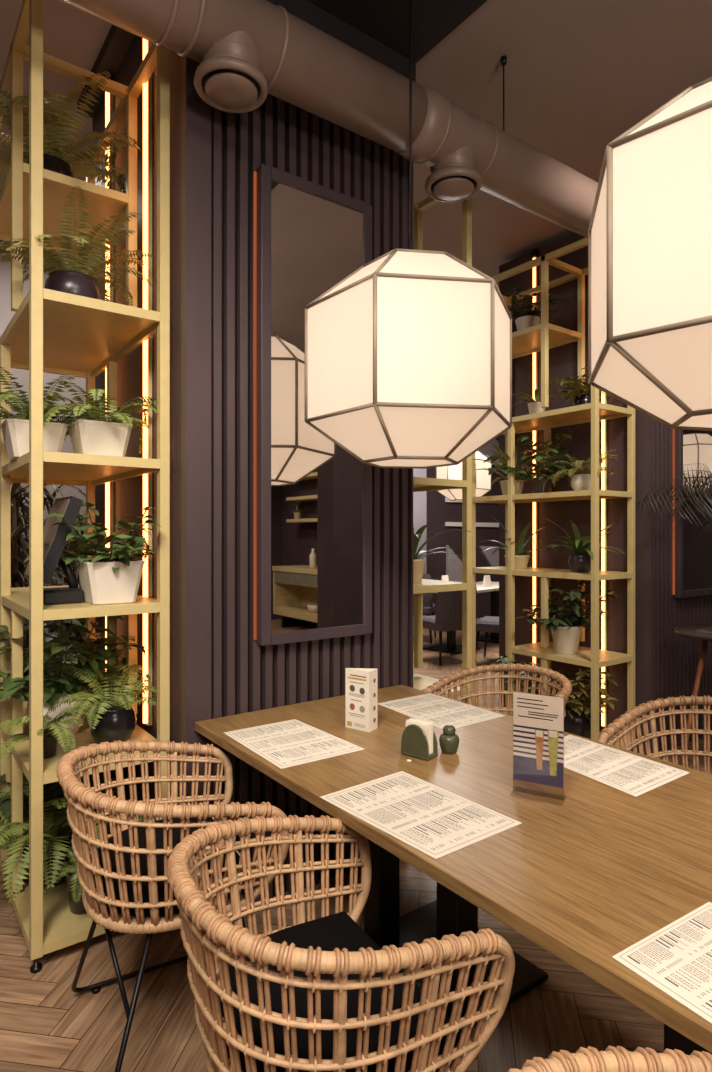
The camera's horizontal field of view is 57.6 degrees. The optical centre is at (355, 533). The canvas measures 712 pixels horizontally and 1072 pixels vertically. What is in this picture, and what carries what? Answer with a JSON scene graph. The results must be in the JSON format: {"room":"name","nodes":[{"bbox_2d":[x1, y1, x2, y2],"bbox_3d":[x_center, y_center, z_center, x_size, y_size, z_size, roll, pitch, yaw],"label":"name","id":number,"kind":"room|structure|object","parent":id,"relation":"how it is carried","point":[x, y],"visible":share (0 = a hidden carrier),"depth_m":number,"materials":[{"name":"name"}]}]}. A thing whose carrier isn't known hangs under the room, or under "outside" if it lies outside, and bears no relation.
{"room":"restaurant","nodes":[
{"label":"restaurant","id":0,"kind":"room"},
{"bbox_2d":[0,240,85,671],"bbox_3d":[-3.508,-0.380,4.185,4.500,3.600,0.100,0,0,-36],"label":"wall","id":1,"kind":"structure","parent":0,"point":[22,376],"depth_m":4.95,"materials":[{"name":"grey paint"}]},
{"bbox_2d":[93,35,412,916],"bbox_3d":[-0.541,-0.350,3.118,1.071,3.540,1.254,0,0,-36],"label":"wall","id":2,"kind":"structure","parent":0,"point":[218,668],"depth_m":2.44,"materials":[{"name":"brown wood"}]},
{"bbox_2d":[143,39,151,725],"bbox_3d":[-0.831,-0.677,2.579,0.034,2.875,0.040,0,0,-36],"label":"led strip","id":3,"kind":"object","parent":2,"relation":"attached to","point":[147,87],"visible":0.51,"depth_m":2.57,"materials":[{"name":"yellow plastic"}]},
{"bbox_2d":[77,0,486,117],"bbox_3d":[0.079,-2.150,2.211,1.145,0.059,3.450,0,0,-36],"label":"ceiling","id":4,"kind":"structure","parent":2,"relation":"attached to","point":[386,22],"depth_m":2.70,"materials":[{"name":"black paint"}]},
{"bbox_2d":[254,164,371,645],"bbox_3d":[-0.159,-0.485,2.597,0.536,1.810,0.045,0,0,-36],"label":"wall mirror","id":5,"kind":"object","parent":2,"relation":"attached to","point":[313,498],"visible":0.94,"depth_m":2.53,"materials":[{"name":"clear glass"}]},
{"bbox_2d":[254,171,256,639],"bbox_3d":[-0.382,-0.485,2.453,0.007,1.770,0.011,0,0,-36],"label":"strip light","id":6,"kind":"object","parent":5,"relation":"attached to","point":[255,173],"depth_m":2.45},
{"bbox_2d":[267,0,415,81],"bbox_3d":[-0.172,-1.935,2.616,1.065,0.369,0.040,0,0,-36],"label":"trim","id":7,"kind":"structure","parent":2,"relation":"attached to","point":[306,11],"depth_m":2.69,"materials":[{"name":"black paint"}]},
{"bbox_2d":[0,0,711,287],"bbox_3d":[1.731,-2.230,3.133,12.100,0.100,13.600,0,0,-36],"label":"ceiling","id":8,"kind":"structure","parent":0,"point":[580,74],"depth_m":3.06,"materials":[{"name":"brown paint"}]},
{"bbox_2d":[63,0,597,237],"bbox_3d":[0.716,-1.823,2.995,8.300,0.713,0.264,0,0,-36],"label":"ventilation duct","id":9,"kind":"object","parent":8,"relation":"hanging from","point":[247,51],"visible":0.94,"depth_m":2.35,"materials":[{"name":"metal"}]},
{"bbox_2d":[305,0,511,468],"bbox_3d":[0.183,-1.206,2.170,0.615,1.945,0.710,0,0,22],"label":"pendant lantern","id":10,"kind":"object","parent":8,"relation":"hanging from","point":[408,356],"visible":1,"depth_m":1.91,"materials":[{"name":"fabric"}]},
{"bbox_2d":[436,462,461,479],"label":"pendant lantern","id":11,"kind":"object","parent":8,"relation":"hanging from","point":[454,472],"depth_m":8.15,"materials":[{"name":"fabric"}]},
{"bbox_2d":[436,488,461,500],"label":"pendant lantern","id":12,"kind":"object","parent":8,"relation":"hanging from","point":[452,494],"depth_m":8.26,"materials":[{"name":"fabric"}]},
{"bbox_2d":[476,451,490,496],"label":"pendant lantern","id":13,"kind":"object","parent":8,"relation":"hanging from","point":[483,480],"depth_m":8.22,"materials":[{"name":"fabric"}]},
{"bbox_2d":[588,77,711,430],"bbox_3d":[0.821,-1.206,1.332,0.615,1.945,0.710,0,0,14],"label":"pendant lantern","id":14,"kind":"object","parent":8,"relation":"hanging from","point":[650,228],"visible":1,"depth_m":1.20,"materials":[{"name":"fabric"}]},
{"bbox_2d":[0,618,711,1071],"bbox_3d":[1.843,1.420,3.215,11.947,0.001,13.856,0,0,-36],"label":"floor","id":15,"kind":"structure","parent":0,"point":[530,1035],"depth_m":1.95,"materials":[{"name":"brown wood"}]},
{"bbox_2d":[11,461,85,643],"bbox_3d":[-1.953,0.433,3.700,1.000,1.975,1.046,0,0,-36],"label":"floor plant","id":16,"kind":"object","parent":15,"relation":"on","point":[18,566],"visible":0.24,"depth_m":3.61,"materials":[{"name":"green plant"}]},
{"bbox_2d":[11,610,85,799],"bbox_3d":[-1.721,0.905,3.459,0.754,1.029,0.727,0,0,-3],"label":"floor plant","id":17,"kind":"object","parent":15,"relation":"on","point":[46,639],"visible":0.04,"depth_m":3.42,"materials":[{"name":"green plant"}]},
{"bbox_2d":[23,485,85,643],"bbox_3d":[-1.900,0.509,4.349,0.982,1.822,1.154,0,0,32],"label":"floor plant","id":18,"kind":"object","parent":15,"relation":"on","point":[78,633],"visible":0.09,"depth_m":4.22,"materials":[{"name":"green plant"}]},
{"bbox_2d":[0,0,169,973],"bbox_3d":[-1.172,-0.200,2.644,0.458,3.240,1.050,0,0,-36],"label":"shelving","id":19,"kind":"object","parent":15,"relation":"on","point":[49,331],"visible":0.55,"depth_m":2.38,"materials":[{"name":"yellow metal"}]},
{"bbox_2d":[0,773,82,856],"bbox_3d":[-1.440,1.155,2.688,0.627,0.358,0.736,0,0,-36],"label":"potted fern","id":20,"kind":"object","parent":19,"relation":"on","point":[50,787],"visible":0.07,"depth_m":2.58,"materials":[{"name":"plant"}]},
{"bbox_2d":[0,367,92,460],"bbox_3d":[-1.211,-0.424,2.363,0.520,0.307,0.496,0,0,-8],"label":"potted fern","id":21,"kind":"object","parent":19,"relation":"on","point":[15,429],"visible":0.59,"depth_m":2.30,"materials":[{"name":"plant"}]},
{"bbox_2d":[0,419,67,460],"bbox_3d":[-1.183,-0.336,2.382,0.201,0.130,0.201,0,0,-36],"label":"pot","id":22,"kind":"object","parent":21,"relation":"on","point":[15,432],"depth_m":2.32,"materials":[{"name":"white ceramic"}]},
{"bbox_2d":[0,703,95,760],"bbox_3d":[-1.055,0.689,2.209,0.326,0.181,0.244,0,0,-14],"label":"potted fern","id":23,"kind":"object","parent":19,"relation":"on","point":[51,734],"visible":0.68,"depth_m":2.18,"materials":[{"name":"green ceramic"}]},
{"bbox_2d":[28,734,58,758],"bbox_3d":[-1.095,0.739,2.273,0.102,0.080,0.102,0,0,-36],"label":"pot","id":24,"kind":"object","parent":23,"relation":"on","point":[50,743],"depth_m":2.25,"materials":[{"name":"black ceramic"}]},
{"bbox_2d":[23,496,83,604],"bbox_3d":[-1.073,0.058,2.313,0.167,0.378,0.220,0,0,-38],"label":"terminal","id":25,"kind":"object","parent":19,"relation":"on","point":[54,536],"visible":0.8,"depth_m":2.25,"materials":[{"name":"black plastic"}]},
{"bbox_2d":[0,71,141,193],"bbox_3d":[-1.312,-1.584,2.653,0.664,0.406,0.786,0,0,-36],"label":"potted fern","id":26,"kind":"object","parent":19,"relation":"on","point":[56,159],"visible":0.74,"depth_m":2.62,"materials":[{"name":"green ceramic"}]},
{"bbox_2d":[27,154,73,177],"bbox_3d":[-1.270,-1.456,2.690,0.196,0.150,0.194,0,0,-36],"label":"pot","id":27,"kind":"object","parent":26,"relation":"on","point":[52,162],"depth_m":2.63,"materials":[{"name":"black ceramic"}]},
{"bbox_2d":[0,769,141,831],"bbox_3d":[-1.297,1.085,2.729,0.549,0.498,0.835,0,0,-36],"label":"potted leafy plant","id":28,"kind":"object","parent":19,"relation":"on","point":[5,801],"visible":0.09,"depth_m":2.57,"materials":[{"name":"green plant"}]},
{"bbox_2d":[0,773,143,904],"bbox_3d":[-1.208,1.132,2.518,0.657,0.404,0.812,0,0,-36],"label":"potted fern","id":29,"kind":"object","parent":19,"relation":"on","point":[53,846],"visible":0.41,"depth_m":2.35,"materials":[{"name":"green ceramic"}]},
{"bbox_2d":[0,615,144,735],"bbox_3d":[-1.173,0.549,2.507,0.633,0.460,0.588,0,0,23],"label":"potted leafy plant","id":30,"kind":"object","parent":19,"relation":"on","point":[57,686],"visible":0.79,"depth_m":2.46,"materials":[{"name":"green plant"}]},
{"bbox_2d":[44,821,107,914],"bbox_3d":[-0.981,1.202,2.293,0.283,0.264,0.267,0,0,-36],"label":"potted fern","id":31,"kind":"object","parent":19,"relation":"on","point":[74,888],"visible":0.21,"depth_m":2.27,"materials":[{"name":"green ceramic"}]},
{"bbox_2d":[66,859,86,914],"bbox_3d":[-0.971,1.259,2.314,0.126,0.150,0.126,0,0,-36],"label":"pot","id":32,"kind":"object","parent":31,"relation":"on","point":[77,908],"depth_m":2.27,"materials":[{"name":"black ceramic"}]},
{"bbox_2d":[0,186,152,305],"bbox_3d":[-1.044,-0.964,2.353,0.632,0.326,0.550,0,0,8],"label":"potted fern","id":33,"kind":"object","parent":19,"relation":"on","point":[78,277],"visible":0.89,"depth_m":2.30,"materials":[{"name":"plant"}]},
{"bbox_2d":[44,270,101,299],"bbox_3d":[-1.034,-0.866,2.367,0.196,0.130,0.194,0,0,-36],"label":"pot","id":34,"kind":"object","parent":33,"relation":"on","point":[75,282],"depth_m":2.29,"materials":[{"name":"ceramic"}]},
{"bbox_2d":[23,657,138,700],"bbox_3d":[-1.193,0.653,2.715,0.400,0.252,0.602,0,0,-36],"label":"potted fern","id":35,"kind":"object","parent":19,"relation":"on","point":[119,667],"visible":0.25,"depth_m":2.72,"materials":[{"name":"green plant"}]},
{"bbox_2d":[15,380,157,456],"bbox_3d":[-0.979,-0.408,2.364,0.470,0.274,0.493,0,0,-36],"label":"potted fern","id":36,"kind":"object","parent":19,"relation":"on","point":[107,435],"visible":0.94,"depth_m":2.35,"materials":[{"name":"plant"}]},
{"bbox_2d":[68,420,132,456],"bbox_3d":[-0.957,-0.339,2.424,0.195,0.135,0.195,0,0,-36],"label":"pot","id":37,"kind":"object","parent":36,"relation":"on","point":[94,437],"depth_m":2.36,"materials":[{"name":"white ceramic"}]},
{"bbox_2d":[24,502,161,604],"bbox_3d":[-0.896,0.067,2.341,0.491,0.361,0.460,0,0,15],"label":"potted leafy plant","id":38,"kind":"object","parent":19,"relation":"on","point":[106,577],"visible":0.97,"depth_m":2.28,"materials":[{"name":"green plant"}]},
{"bbox_2d":[43,663,156,743],"bbox_3d":[-0.981,0.631,2.444,0.377,0.295,0.514,0,0,-36],"label":"potted fern","id":39,"kind":"object","parent":19,"relation":"on","point":[115,720],"visible":0.88,"depth_m":2.38,"materials":[{"name":"green plant"}]},
{"bbox_2d":[89,703,136,743],"bbox_3d":[-0.912,0.712,2.432,0.168,0.135,0.167,0,0,-36],"label":"pot","id":40,"kind":"object","parent":39,"relation":"on","point":[118,723],"depth_m":2.37,"materials":[{"name":"black ceramic"}]},
{"bbox_2d":[105,74,113,671],"bbox_3d":[-1.145,-0.677,3.006,0.034,2.875,0.040,0,0,-36],"label":"led strip","id":41,"kind":"object","parent":19,"relation":"attached to","point":[108,96],"visible":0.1,"depth_m":3.00,"materials":[{"name":"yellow plastic"}]},
{"bbox_2d":[56,740,288,1071],"bbox_3d":[-0.535,1.013,1.814,0.550,0.814,0.637,0,0,-28],"label":"rattan chair","id":42,"kind":"object","parent":15,"relation":"on","point":[123,879],"visible":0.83,"depth_m":1.63,"materials":[{"name":"brown wicker"}]},
{"bbox_2d":[91,817,252,915],"bbox_3d":[-0.539,0.919,1.812,0.376,0.075,0.444,0,0,-28],"label":"seat cushion","id":43,"kind":"object","parent":42,"relation":"on","point":[104,901],"depth_m":1.64,"materials":[{"name":"black fabric"}]},
{"bbox_2d":[167,815,514,1071],"bbox_3d":[-0.077,1.013,1.263,0.550,0.814,0.637,0,0,-30],"label":"rattan chair","id":44,"kind":"object","parent":15,"relation":"on","point":[314,995],"visible":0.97,"depth_m":1.11,"materials":[{"name":"brown wicker"}]},
{"bbox_2d":[219,911,460,1071],"bbox_3d":[-0.081,0.919,1.260,0.376,0.075,0.444,0,0,-30],"label":"seat cushion","id":45,"kind":"object","parent":44,"relation":"on","point":[328,932],"depth_m":1.23,"materials":[{"name":"black fabric"}]},
{"bbox_2d":[413,574,435,642],"bbox_3d":[0.799,0.971,8.672,0.500,0.902,0.551,0,0,14],"label":"upholstered chair","id":46,"kind":"object","parent":15,"relation":"on","point":[429,607],"visible":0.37,"depth_m":8.43,"materials":[{"name":"grey fabric"}]},
{"bbox_2d":[413,164,471,703],"bbox_3d":[0.103,-0.200,3.581,0.435,3.240,1.050,0,0,-36],"label":"shelving","id":47,"kind":"object","parent":15,"relation":"on","point":[420,682],"visible":0.1,"depth_m":3.28,"materials":[{"name":"yellow metal"}]},
{"bbox_2d":[413,524,470,583],"bbox_3d":[0.287,0.069,3.296,0.465,0.356,0.601,0,0,-36],"label":"plant","id":48,"kind":"object","parent":47,"relation":"on","point":[418,564],"visible":0.49,"depth_m":3.22,"materials":[{"name":"green plant"}]},
{"bbox_2d":[423,588,476,665],"bbox_3d":[1.027,0.971,7.274,0.500,0.902,0.551,0,0,-26],"label":"upholstered chair","id":49,"kind":"object","parent":15,"relation":"on","point":[448,615],"visible":0.47,"depth_m":7.03,"materials":[{"name":"grey fabric"}]},
{"bbox_2d":[195,685,711,1054],"bbox_3d":[0.570,1.045,1.569,0.968,0.750,2.554,0,0,-36],"label":"dining table","id":50,"kind":"object","parent":15,"relation":"on","point":[592,869],"visible":0.68,"depth_m":1.49,"materials":[{"name":"brown wood"}]},
{"bbox_2d":[224,719,363,768],"bbox_3d":[-0.213,0.669,2.095,0.294,0.001,0.415,0,0,-36],"label":"paper menu","id":51,"kind":"object","parent":50,"relation":"on","point":[284,744],"visible":1,"depth_m":2.07,"materials":[{"name":"grey paper"}]},
{"bbox_2d":[345,668,376,731],"bbox_3d":[0.016,0.568,2.217,0.111,0.205,0.054,0,0,6],"label":"tent card","id":52,"kind":"object","parent":50,"relation":"on","point":[360,683],"visible":1,"depth_m":2.22,"materials":[{"name":"paper"}]},
{"bbox_2d":[373,678,375,721],"bbox_3d":[0.064,0.570,2.218,0.001,0.151,0.016,0,0,31],"label":"picture","id":53,"kind":"object","parent":52,"relation":"attached to","point":[374,679],"depth_m":2.22,"materials":[{"name":"white paper"}]},
{"bbox_2d":[401,724,437,760],"bbox_3d":[0.192,0.621,1.962,0.102,0.099,0.062,0,0,40],"label":"napkin holder","id":54,"kind":"object","parent":50,"relation":"on","point":[414,742],"visible":0.9,"depth_m":1.94,"materials":[{"name":"green ceramic"}]},
{"bbox_2d":[406,718,432,753],"bbox_3d":[0.192,0.612,1.962,0.084,0.090,0.031,0,0,40],"label":"paper napkins","id":55,"kind":"object","parent":54,"relation":"in","point":[427,727],"visible":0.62,"depth_m":1.94,"materials":[{"name":"white paper"}]},
{"bbox_2d":[320,771,521,858],"bbox_3d":[0.143,0.669,1.578,0.297,0.001,0.419,0,0,-36],"label":"paper menu","id":56,"kind":"object","parent":50,"relation":"on","point":[438,822],"visible":1,"depth_m":1.55,"materials":[{"name":"grey paper"}]},
{"bbox_2d":[378,693,504,728],"bbox_3d":[0.310,0.669,2.463,0.308,0.001,0.417,0,0,-36],"label":"paper menu","id":57,"kind":"object","parent":50,"relation":"on","point":[440,711],"visible":0.98,"depth_m":2.45,"materials":[{"name":"grey paper"}]},
{"bbox_2d":[439,725,458,753],"bbox_3d":[0.286,0.628,1.991,0.062,0.083,0.062,0,0,-36],"label":"salt shaker","id":58,"kind":"object","parent":50,"relation":"on","point":[449,741],"visible":1,"depth_m":1.97,"materials":[{"name":"green ceramic"}]},
{"bbox_2d":[564,735,689,796],"bbox_3d":[0.713,0.669,1.905,0.302,0.001,0.410,0,0,-36],"label":"paper menu","id":59,"kind":"object","parent":50,"relation":"on","point":[634,775],"visible":0.88,"depth_m":1.85,"materials":[{"name":"grey paper"}]},
{"bbox_2d":[612,902,711,1023],"bbox_3d":[0.573,0.669,1.014,0.281,0.001,0.218,0,0,-29],"label":"paper menu","id":60,"kind":"object","parent":50,"relation":"on","point":[676,958],"visible":1,"depth_m":1.02,"materials":[{"name":"grey paper"}]},
{"bbox_3d":[0.464,0.539,1.651,0.129,0.262,0.060,0,0,29],"label":"menu stand","id":61,"kind":"object","parent":50,"relation":"on","visible":0},
{"bbox_2d":[513,692,563,787],"bbox_3d":[0.464,0.523,1.651,0.127,0.226,0.002,0,0,29],"label":"card","id":62,"kind":"object","parent":61,"relation":"in","point":[538,720],"visible":1,"depth_m":1.65,"materials":[{"name":"paper"}]},
{"bbox_2d":[536,730,542,736],"bbox_3d":[0.467,0.508,1.648,0.017,0.016,0.001,0,0,29],"label":"picture","id":63,"kind":"object","parent":62,"relation":"on","point":[538,733],"depth_m":1.65},
{"bbox_2d":[535,730,543,769],"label":"picture","id":64,"kind":"object","parent":62,"relation":"on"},
{"bbox_2d":[549,730,556,737],"bbox_3d":[0.496,0.504,1.632,0.020,0.016,0.001,0,0,29],"label":"picture","id":65,"kind":"object","parent":62,"relation":"on","point":[551,733],"depth_m":1.63},
{"bbox_2d":[548,730,558,775],"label":"picture","id":66,"kind":"object","parent":62,"relation":"attached to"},
{"bbox_2d":[423,581,498,653],"bbox_3d":[1.521,1.045,8.350,0.760,0.750,1.700,0,0,44],"label":"table","id":67,"kind":"object","parent":15,"relation":"on","point":[493,637],"visible":0.25,"depth_m":8.21,"materials":[{"name":"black metal"}]},
{"bbox_2d":[441,575,448,580],"bbox_3d":[1.119,0.594,8.150,0.110,0.150,0.060,0,0,-36],"label":"table card","id":68,"kind":"object","parent":67,"relation":"on","point":[444,577],"visible":0.36,"depth_m":8.14,"materials":[{"name":"paper"}]},
{"bbox_2d":[482,575,491,587],"bbox_3d":[1.648,0.594,8.150,0.110,0.150,0.060,0,0,-36],"label":"table card","id":69,"kind":"object","parent":67,"relation":"on","point":[486,581],"visible":1,"depth_m":8.13,"materials":[{"name":"paper"}]},
{"bbox_2d":[476,616,498,656],"bbox_3d":[1.616,0.971,7.138,0.551,0.902,0.500,0,0,26],"label":"upholstered chair","id":70,"kind":"object","parent":15,"relation":"on","point":[486,624],"visible":0.27,"depth_m":7.02,"materials":[{"name":"grey fabric"}]},
{"bbox_2d":[422,663,571,716],"bbox_3d":[0.631,1.013,2.823,0.550,0.814,0.637,0,0,-40],"label":"rattan chair","id":71,"kind":"object","parent":15,"relation":"on","point":[564,688],"visible":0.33,"depth_m":3.04,"materials":[{"name":"brown wicker"}]},
{"bbox_2d":[472,238,634,750],"bbox_3d":[1.316,-0.200,4.472,0.435,3.240,1.050,0,0,-36],"label":"shelving","id":72,"kind":"object","parent":15,"relation":"on","point":[542,337],"visible":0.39,"depth_m":4.24,"materials":[{"name":"yellow wood"}]},
{"bbox_2d":[472,443,555,494],"bbox_3d":[1.110,-0.451,4.597,0.567,0.361,0.704,0,0,-36],"label":"plant","id":73,"kind":"object","parent":72,"relation":"on","point":[504,484],"visible":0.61,"depth_m":4.60,"materials":[{"name":"plant"}]},
{"bbox_2d":[480,516,555,568],"bbox_3d":[1.126,0.058,4.632,0.500,0.379,0.582,0,0,-36],"label":"plant","id":74,"kind":"object","parent":72,"relation":"on","point":[521,561],"visible":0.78,"depth_m":4.57,"materials":[{"name":"green plant"}]},
{"bbox_2d":[492,656,571,694],"bbox_3d":[1.200,1.096,4.556,0.467,0.476,0.496,0,0,-36],"label":"potted leafy plant","id":75,"kind":"object","parent":72,"relation":"on","point":[503,659],"visible":0.24,"depth_m":4.49,"materials":[{"name":"green plant"}]},
{"bbox_2d":[483,431,581,492],"bbox_3d":[1.195,-0.489,4.455,0.599,0.435,0.651,0,0,-36],"label":"potted leafy plant","id":76,"kind":"object","parent":72,"relation":"on","point":[537,483],"visible":0.87,"depth_m":4.41,"materials":[{"name":"green plant"}]},
{"bbox_2d":[504,288,563,330],"bbox_3d":[1.213,-1.553,4.568,0.435,0.344,0.576,0,0,-36],"label":"potted leafy plant","id":77,"kind":"object","parent":72,"relation":"on","point":[528,318],"visible":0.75,"depth_m":4.50,"materials":[{"name":"green plant"}]},
{"bbox_2d":[512,381,564,413],"bbox_3d":[1.232,-0.926,4.479,0.368,0.250,0.324,0,0,28],"label":"plant","id":78,"kind":"object","parent":72,"relation":"on","point":[534,406],"visible":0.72,"depth_m":4.44,"materials":[{"name":"green plant"}]},
{"bbox_2d":[516,580,616,653],"bbox_3d":[1.346,0.542,4.229,0.622,0.474,0.511,0,0,-36],"label":"potted leafy plant","id":79,"kind":"object","parent":72,"relation":"on","point":[566,631],"visible":0.91,"depth_m":4.19,"materials":[{"name":"green plant"}]},
{"bbox_2d":[536,668,617,738],"bbox_3d":[1.421,1.096,4.234,0.496,0.476,0.538,0,0,-36],"label":"potted leafy plant","id":80,"kind":"object","parent":72,"relation":"on","point":[577,720],"visible":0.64,"depth_m":4.11,"materials":[{"name":"green plant"}]},
{"bbox_2d":[543,450,617,491],"bbox_3d":[1.444,-0.405,4.181,0.463,0.268,0.465,0,0,22],"label":"potted fern","id":81,"kind":"object","parent":72,"relation":"on","point":[579,481],"visible":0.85,"depth_m":4.13,"materials":[{"name":"green plant"}]},
{"bbox_2d":[571,474,590,490],"bbox_3d":[1.471,-0.326,4.180,0.166,0.110,0.164,0,0,-36],"label":"pot","id":82,"kind":"object","parent":81,"relation":"on","point":[578,481],"depth_m":4.12,"materials":[{"name":"grey ceramic"}]},
{"bbox_2d":[552,367,608,405],"bbox_3d":[1.459,-0.957,4.216,0.457,0.311,0.438,0,0,-36],"label":"potted leafy plant","id":83,"kind":"object","parent":72,"relation":"on","point":[581,395],"visible":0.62,"depth_m":4.20,"materials":[{"name":"green plant"}]},
{"bbox_2d":[542,517,627,572],"bbox_3d":[1.455,0.066,4.179,0.505,0.362,0.582,0,0,-12],"label":"plant","id":84,"kind":"object","parent":72,"relation":"on","point":[580,562],"visible":0.92,"depth_m":4.15,"materials":[{"name":"green plant"}]},
{"bbox_2d":[508,1045,711,1071],"bbox_3d":[0.372,1.013,0.554,0.550,0.814,0.637,0,0,-14],"label":"rattan chair","id":85,"kind":"object","parent":15,"relation":"on","point":[589,1059],"visible":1,"depth_m":0.82,"materials":[{"name":"brown wicker"}]},
{"bbox_2d":[598,695,711,773],"bbox_3d":[1.212,1.013,2.218,0.550,0.814,0.637,0,0,-36],"label":"rattan chair","id":86,"kind":"object","parent":15,"relation":"on","point":[619,727],"visible":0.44,"depth_m":2.45,"materials":[{"name":"brown wicker"}]},
{"bbox_2d":[635,470,711,547],"bbox_3d":[2.622,0.423,3.721,1.736,1.994,1.367,0,0,-36],"label":"potted palm","id":87,"kind":"object","parent":15,"relation":"on","point":[707,491],"visible":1,"depth_m":3.71,"materials":[{"name":"green plant"}]},
{"bbox_2d":[673,624,711,764],"bbox_3d":[2.126,0.991,3.745,0.530,0.865,0.530,0,0,-36],"label":"round side table","id":88,"kind":"object","parent":15,"relation":"on","point":[699,631],"visible":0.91,"depth_m":3.81,"materials":[{"name":"metal"}]},
{"bbox_2d":[413,468,426,629],"bbox_3d":[0.516,-0.380,9.560,1.050,3.600,0.400,0,0,-36],"label":"wall pier","id":89,"kind":"object","parent":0,"point":[419,498],"visible":0.14,"depth_m":9.65,"materials":[{"name":"white paint"}]},
{"bbox_2d":[427,436,498,617],"bbox_3d":[-1.924,-0.380,8.110,12.100,3.600,0.150,0,0,-36],"label":"wall","id":90,"kind":"structure","parent":0,"point":[439,511],"depth_m":10.60,"materials":[{"name":"grey paint"}]},
{"bbox_2d":[446,545,461,581],"bbox_3d":[1.667,0.488,10.630,0.483,0.620,0.040,0,0,-36],"label":"wall panel","id":91,"kind":"object","parent":90,"relation":"attached to","point":[453,563],"visible":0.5,"depth_m":10.54,"materials":[{"name":"grey paint"}]},
{"bbox_2d":[445,497,482,502],"bbox_3d":[2.124,-0.568,10.965,1.661,0.102,0.040,0,0,-36],"label":"wall shelf","id":92,"kind":"object","parent":90,"relation":"attached to","point":[446,499],"visible":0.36,"depth_m":10.51,"materials":[{"name":"white paint"}]},
{"bbox_2d":[445,522,498,526],"bbox_3d":[2.124,-0.155,10.965,1.661,0.080,0.040,0,0,-36],"label":"shelf","id":93,"kind":"object","parent":90,"relation":"attached to","point":[478,524],"visible":0.64,"depth_m":10.90,"materials":[{"name":"white paint"}]},
{"bbox_2d":[478,546,498,565],"bbox_3d":[2.413,0.392,11.177,0.839,0.379,0.040,0,0,-36],"label":"wall panel","id":94,"kind":"object","parent":90,"relation":"attached to","point":[493,560],"visible":0.5,"depth_m":11.08,"materials":[{"name":"grey paint"}]},
{"bbox_2d":[478,439,498,464],"bbox_3d":[2.405,-1.429,11.171,0.965,0.506,0.040,0,0,-36],"label":"wall panel","id":95,"kind":"object","parent":90,"relation":"attached to","point":[487,450],"visible":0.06,"depth_m":11.07,"materials":[{"name":"grey paint"}]},
{"bbox_2d":[499,233,711,754],"bbox_3d":[2.071,-0.350,5.036,1.410,3.540,1.254,0,0,-36],"label":"wall","id":96,"kind":"structure","parent":0,"point":[666,661],"depth_m":4.40,"materials":[{"name":"paint"}]},
{"bbox_2d":[531,248,537,691],"bbox_3d":[1.331,-0.407,4.824,0.034,3.415,0.040,0,0,-36],"label":"led strip","id":97,"kind":"object","parent":96,"relation":"attached to","point":[534,253],"visible":0.5,"depth_m":4.81,"materials":[{"name":"yellow plastic"}]},
{"bbox_2d":[601,392,606,727],"bbox_3d":[1.668,-0.407,4.364,0.034,3.415,0.040,0,0,-36],"label":"led strip","id":98,"kind":"object","parent":96,"relation":"attached to","point":[603,396],"visible":0.5,"depth_m":4.35,"materials":[{"name":"yellow plastic"}]},
{"bbox_2d":[673,429,711,597],"bbox_3d":[2.317,-0.485,4.416,0.536,1.810,0.045,0,0,-36],"label":"wall mirror","id":99,"kind":"object","parent":96,"relation":"attached to","point":[692,449],"visible":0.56,"depth_m":4.35,"materials":[{"name":"clear glass"}]},
{"bbox_2d":[673,429,674,594],"bbox_3d":[2.095,-0.485,4.273,0.007,1.770,0.011,0,0,-36],"label":"strip light","id":100,"kind":"object","parent":99,"relation":"attached to","point":[673,429],"depth_m":4.27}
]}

